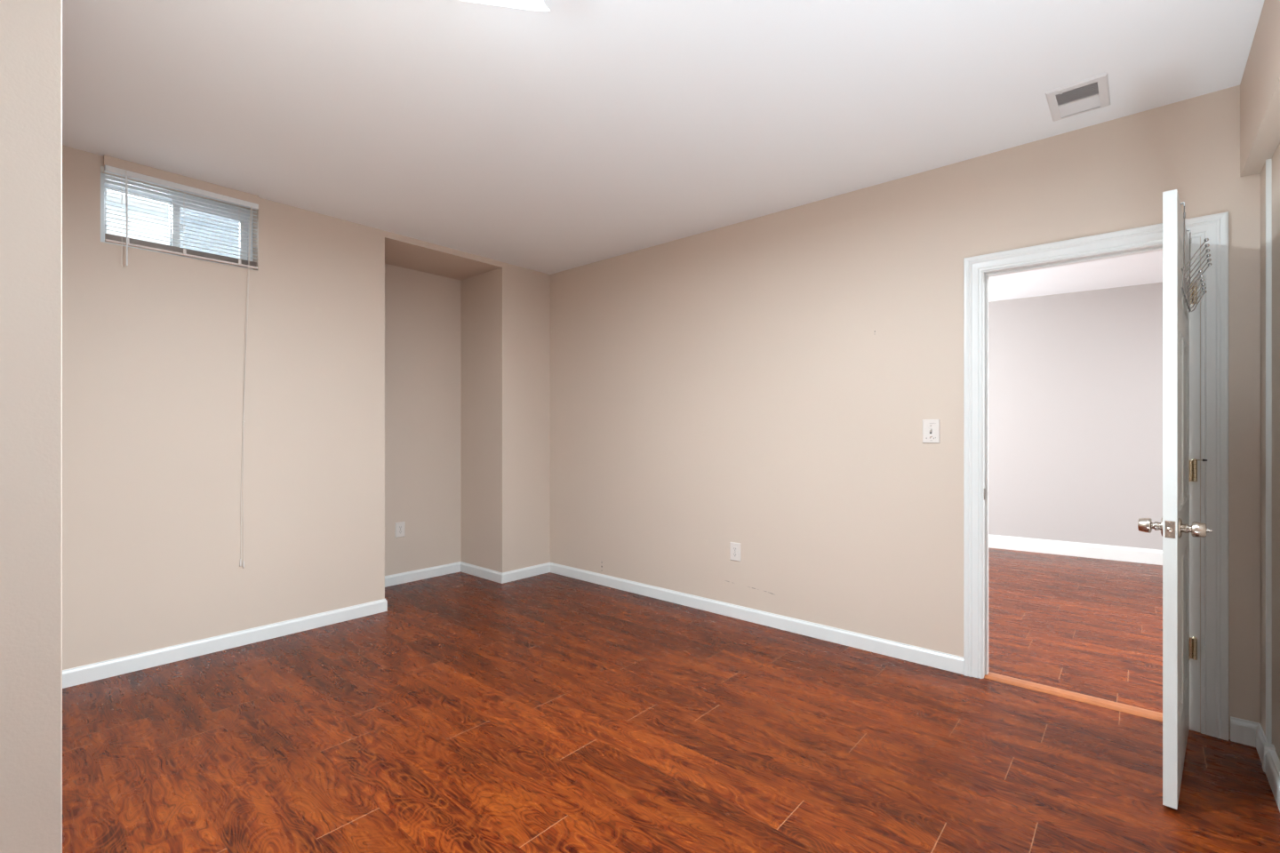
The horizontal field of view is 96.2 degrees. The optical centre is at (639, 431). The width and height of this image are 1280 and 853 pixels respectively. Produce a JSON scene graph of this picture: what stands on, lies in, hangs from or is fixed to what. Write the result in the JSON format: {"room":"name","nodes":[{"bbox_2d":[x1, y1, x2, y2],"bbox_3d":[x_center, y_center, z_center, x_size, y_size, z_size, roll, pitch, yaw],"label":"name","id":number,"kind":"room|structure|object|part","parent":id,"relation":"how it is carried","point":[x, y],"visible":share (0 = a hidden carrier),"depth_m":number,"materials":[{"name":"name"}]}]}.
{"room":"empty basement room","nodes":[
{"label":"empty basement room","id":0,"kind":"room"},
{"bbox_2d":[0,0,62,852],"bbox_3d":[-2.363,-0.072,1.061,2.976,2.650,1.633,0,0,41],"label":"wall","id":1,"kind":"structure","parent":0,"point":[30,30],"depth_m":0.68,"materials":[{"name":"beige paint"}]},
{"bbox_2d":[62,145,550,670],"bbox_3d":[-2.192,-0.072,4.087,0.740,2.650,3.620,0,0,41],"label":"wall","id":2,"kind":"structure","parent":0,"point":[391,379],"depth_m":3.52,"materials":[{"name":"beige paint"}]},
{"bbox_2d":[106,200,239,258],"bbox_3d":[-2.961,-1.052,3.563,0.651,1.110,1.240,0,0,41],"label":"window","id":3,"kind":"structure","parent":2,"relation":"in","point":[108,202],"depth_m":3.80,"materials":[{"name":"clear glass"}]},
{"bbox_2d":[100,172,253,269],"bbox_3d":[-2.613,-1.152,3.260,0.090,0.385,0.689,0,0,41],"label":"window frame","id":4,"kind":"structure","parent":2,"relation":"in","point":[103,228],"depth_m":3.23,"materials":[{"name":"white plastic"}]},
{"bbox_3d":[-2.734,-1.142,3.145,0.029,0.304,0.306,0,0,41],"label":"sash","id":5,"kind":"part","parent":4,"relation":"part of","materials":[{"name":"white plastic"}]},
{"bbox_3d":[-2.507,-1.142,3.353,0.030,0.304,0.358,0,0,41],"label":"sash","id":6,"kind":"part","parent":4,"relation":"part of","materials":[{"name":"white plastic"}]},
{"bbox_2d":[103,154,258,204],"bbox_3d":[-2.492,-1.372,3.159,0.026,0.050,0.676,0,0,41],"label":"trim","id":7,"kind":"structure","parent":2,"relation":"attached to","point":[108,160],"depth_m":3.12,"materials":[{"name":"beige paint"}]},
{"bbox_2d":[104,164,258,567],"bbox_3d":[-2.485,-0.275,3.154,0.043,2.144,0.670,0,0,41],"label":"window blind","id":8,"kind":"object","parent":2,"relation":"attached to","point":[126,241],"visible":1,"depth_m":3.14,"materials":[{"name":"white plastic"}]},
{"bbox_3d":[-2.655,-1.144,2.971,0.027,0.350,0.001,0,0,41],"label":"ladder cord","id":9,"kind":"part","parent":8,"relation":"part of","materials":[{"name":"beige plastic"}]},
{"bbox_3d":[-2.491,-0.969,3.159,0.023,0.011,0.666,0,0,41],"label":"rail","id":10,"kind":"part","parent":8,"relation":"part of","materials":[{"name":"white plastic"}]},
{"bbox_3d":[-2.500,-1.144,3.148,0.027,0.350,0.001,0,0,41],"label":"ladder cord","id":11,"kind":"part","parent":8,"relation":"part of","materials":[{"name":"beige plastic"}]},
{"bbox_3d":[-2.307,-0.285,3.360,0.051,2.075,0.011,0,0,-21],"label":"lift cord","id":12,"kind":"part","parent":8,"relation":"part of","materials":[{"name":"beige plastic"}]},
{"bbox_3d":[-2.302,-0.280,3.365,0.045,2.085,0.011,0,0,-19],"label":"lift cord","id":13,"kind":"part","parent":8,"relation":"part of","materials":[{"name":"beige plastic"}]},
{"bbox_2d":[62,599,387,688],"bbox_3d":[-2.355,1.210,3.327,0.012,0.086,1.795,0,0,41],"label":"baseboard","id":14,"kind":"structure","parent":2,"relation":"attached to","point":[93,672],"depth_m":3.24,"materials":[{"name":"white wood"}]},
{"bbox_2d":[395,521,405,537],"bbox_3d":[-1.970,0.809,4.717,0.008,0.122,0.080,0,0,41],"label":"wall outlet","id":15,"kind":"object","parent":2,"relation":"attached to","point":[400,527],"visible":1,"depth_m":4.71,"materials":[{"name":"beige plastic"}]},
{"bbox_2d":[384,561,460,587],"bbox_3d":[-1.920,1.210,4.770,0.012,0.086,0.976,0,0,41],"label":"baseboard","id":16,"kind":"structure","parent":2,"relation":"attached to","point":[412,576],"depth_m":4.85,"materials":[{"name":"white wood"}]},
{"bbox_2d":[460,561,502,583],"bbox_3d":[-1.370,1.210,4.930,0.632,0.086,0.012,0,0,41],"label":"baseboard","id":17,"kind":"structure","parent":2,"relation":"attached to","point":[492,575],"depth_m":4.91,"materials":[{"name":"white wood"}]},
{"bbox_2d":[502,562,550,583],"bbox_3d":[-0.970,1.210,4.918,0.012,0.086,0.520,0,0,41],"label":"baseboard","id":18,"kind":"structure","parent":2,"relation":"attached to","point":[544,568],"depth_m":4.90,"materials":[{"name":"white wood"}]},
{"bbox_2d":[62,0,1264,302],"bbox_3d":[1.675,-1.447,2.894,8.140,0.100,9.700,0,0,41],"label":"ceiling","id":19,"kind":"structure","parent":0,"point":[574,133],"depth_m":2.41,"materials":[{"name":"white paint"}]},
{"bbox_2d":[462,0,549,11],"bbox_3d":[-0.398,-1.329,1.617,0.294,0.136,0.294,0,0,-11],"label":"ceiling light","id":20,"kind":"object","parent":19,"relation":"attached to","point":[526,4],"visible":1,"depth_m":1.72,"materials":[{"name":"white ceramic"}]},
{"bbox_2d":[1045,72,1110,121],"bbox_3d":[1.839,-1.390,2.408,0.201,0.014,0.287,0,0,41],"label":"ceiling vent","id":21,"kind":"object","parent":19,"relation":"in","point":[1092,93],"visible":1,"depth_m":2.40,"materials":[{"name":"white metal"}]},
{"bbox_2d":[62,547,1279,852],"bbox_3d":[1.617,1.303,2.812,7.920,0.100,9.500,0,0,41],"label":"floor","id":22,"kind":"structure","parent":0,"point":[549,712],"depth_m":2.33,"materials":[{"name":"laminate"}]},
{"bbox_2d":[550,85,1260,739],"bbox_3d":[0.914,-0.072,3.703,4.450,2.650,0.120,0,0,41],"label":"wall","id":23,"kind":"structure","parent":0,"point":[767,385],"depth_m":3.40,"materials":[{"name":"beige paint"}]},
{"bbox_2d":[730,542,740,561],"bbox_3d":[0.640,0.810,3.856,0.080,0.122,0.008,0,0,41],"label":"wall outlet","id":24,"kind":"object","parent":23,"relation":"attached to","point":[735,548],"visible":1,"depth_m":3.85,"materials":[{"name":"beige plastic"}]},
{"bbox_2d":[549,562,963,674],"bbox_3d":[0.432,1.210,4.035,3.286,0.086,0.012,0,0,41],"label":"baseboard","id":25,"kind":"structure","parent":23,"relation":"attached to","point":[930,658],"depth_m":3.62,"materials":[{"name":"white wood"}]},
{"bbox_2d":[922,419,939,443],"bbox_3d":[1.549,0.000,3.059,0.084,0.127,0.017,0,0,41],"label":"light switch","id":26,"kind":"object","parent":23,"relation":"attached to","point":[931,428],"visible":1,"depth_m":3.06,"materials":[{"name":"beige plastic"}]},
{"bbox_2d":[963,189,1228,809],"bbox_3d":[1.824,0.181,2.408,0.953,2.143,0.916,0,0,41],"label":"door","id":27,"kind":"structure","parent":23,"relation":"in","point":[1180,527],"depth_m":2.36,"materials":[{"name":"white wood"}]},
{"bbox_3d":[2.057,0.224,2.702,0.748,2.058,0.032,0,0,41],"label":"stop moulding","id":28,"kind":"part","parent":27,"relation":"part of","materials":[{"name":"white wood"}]},
{"bbox_3d":[2.067,0.214,2.699,0.805,2.077,0.124,0,0,41],"label":"frame","id":29,"kind":"part","parent":27,"relation":"part of","materials":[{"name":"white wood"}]},
{"bbox_3d":[1.749,0.323,1.969,0.050,0.050,0.061,0,0,-44],"label":"knob","id":30,"kind":"part","parent":27,"relation":"part of","materials":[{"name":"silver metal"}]},
{"bbox_3d":[1.743,0.323,1.888,0.002,0.056,0.025,0,0,-44],"label":"latch plate","id":31,"kind":"part","parent":27,"relation":"part of","materials":[{"name":"silver metal"}]},
{"bbox_3d":[1.824,0.323,1.891,0.050,0.050,0.061,0,0,-44],"label":"knob","id":32,"kind":"part","parent":27,"relation":"part of","materials":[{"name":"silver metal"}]},
{"bbox_2d":[1180,202,1212,312],"bbox_3d":[2.020,-0.628,2.108,0.515,0.332,0.109,0,0,-44],"label":"hook rack","id":33,"kind":"object","parent":27,"relation":"hanging from","point":[1186,290],"visible":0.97,"depth_m":2.03,"materials":[{"name":"silver metal"}]},
{"bbox_2d":[1230,716,1258,747],"bbox_3d":[2.424,1.206,2.299,0.083,0.095,0.013,0,0,41],"label":"baseboard","id":34,"kind":"structure","parent":23,"relation":"attached to","point":[1242,732],"depth_m":2.30,"materials":[{"name":"white wood"}]},
{"bbox_2d":[984,672,1162,721],"bbox_3d":[2.057,1.248,2.701,0.748,0.010,0.086,0,0,41],"label":"trim","id":35,"kind":"structure","parent":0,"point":[1067,694],"depth_m":2.69,"materials":[{"name":"orange wood"}]},
{"bbox_2d":[988,282,1162,550],"bbox_3d":[4.366,-0.072,5.836,6.592,2.650,0.120,0,0,36],"label":"wall","id":36,"kind":"structure","parent":0,"point":[1076,379],"depth_m":5.75,"materials":[{"name":"grey paint"}]},
{"bbox_2d":[988,535,1162,565],"bbox_3d":[4.327,1.183,5.781,6.592,0.139,0.014,0,0,36],"label":"baseboard","id":37,"kind":"structure","parent":36,"relation":"attached to","point":[1124,554],"depth_m":5.73,"materials":[{"name":"white wood"}]},
{"bbox_2d":[1260,142,1279,760],"bbox_3d":[3.094,-0.072,0.665,3.073,2.650,1.600,0,0,41],"label":"wall","id":38,"kind":"structure","parent":0,"point":[1276,158],"depth_m":2.13,"materials":[{"name":"beige paint"}]},
{"bbox_2d":[1240,0,1279,176],"bbox_3d":[1.919,-1.211,1.687,0.068,0.373,1.600,0,0,41],"label":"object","id":39,"kind":"structure","parent":38,"relation":"attached to","point":[1260,85],"depth_m":1.96,"materials":[{"name":"beige paint"}]},
{"bbox_2d":[1256,723,1268,763],"bbox_3d":[2.389,1.206,2.206,0.013,0.095,0.200,0,0,41],"label":"baseboard","id":40,"kind":"structure","parent":38,"relation":"attached to","point":[1260,737],"depth_m":2.21,"materials":[{"name":"white wood"}]},
{"bbox_2d":[1265,158,1271,743],"bbox_3d":[2.369,0.114,2.163,0.014,2.277,0.012,0,0,41],"label":"trim","id":41,"kind":"structure","parent":38,"relation":"attached to","point":[1268,162],"depth_m":2.16,"materials":[{"name":"white wood"}]},
{"bbox_2d":[1262,742,1275,772],"bbox_3d":[2.314,1.204,2.113,0.030,0.098,0.038,0,0,41],"label":"trim","id":42,"kind":"structure","parent":38,"relation":"attached to","point":[1266,747],"depth_m":2.11,"materials":[{"name":"white wood"}]},
{"bbox_2d":[1264,750,1279,811],"bbox_3d":[1.857,1.209,1.584,0.026,0.088,1.362,0,0,41],"label":"baseboard","id":43,"kind":"structure","parent":38,"relation":"attached to","point":[1272,763],"depth_m":2.00,"materials":[{"name":"white wood"}]}
]}

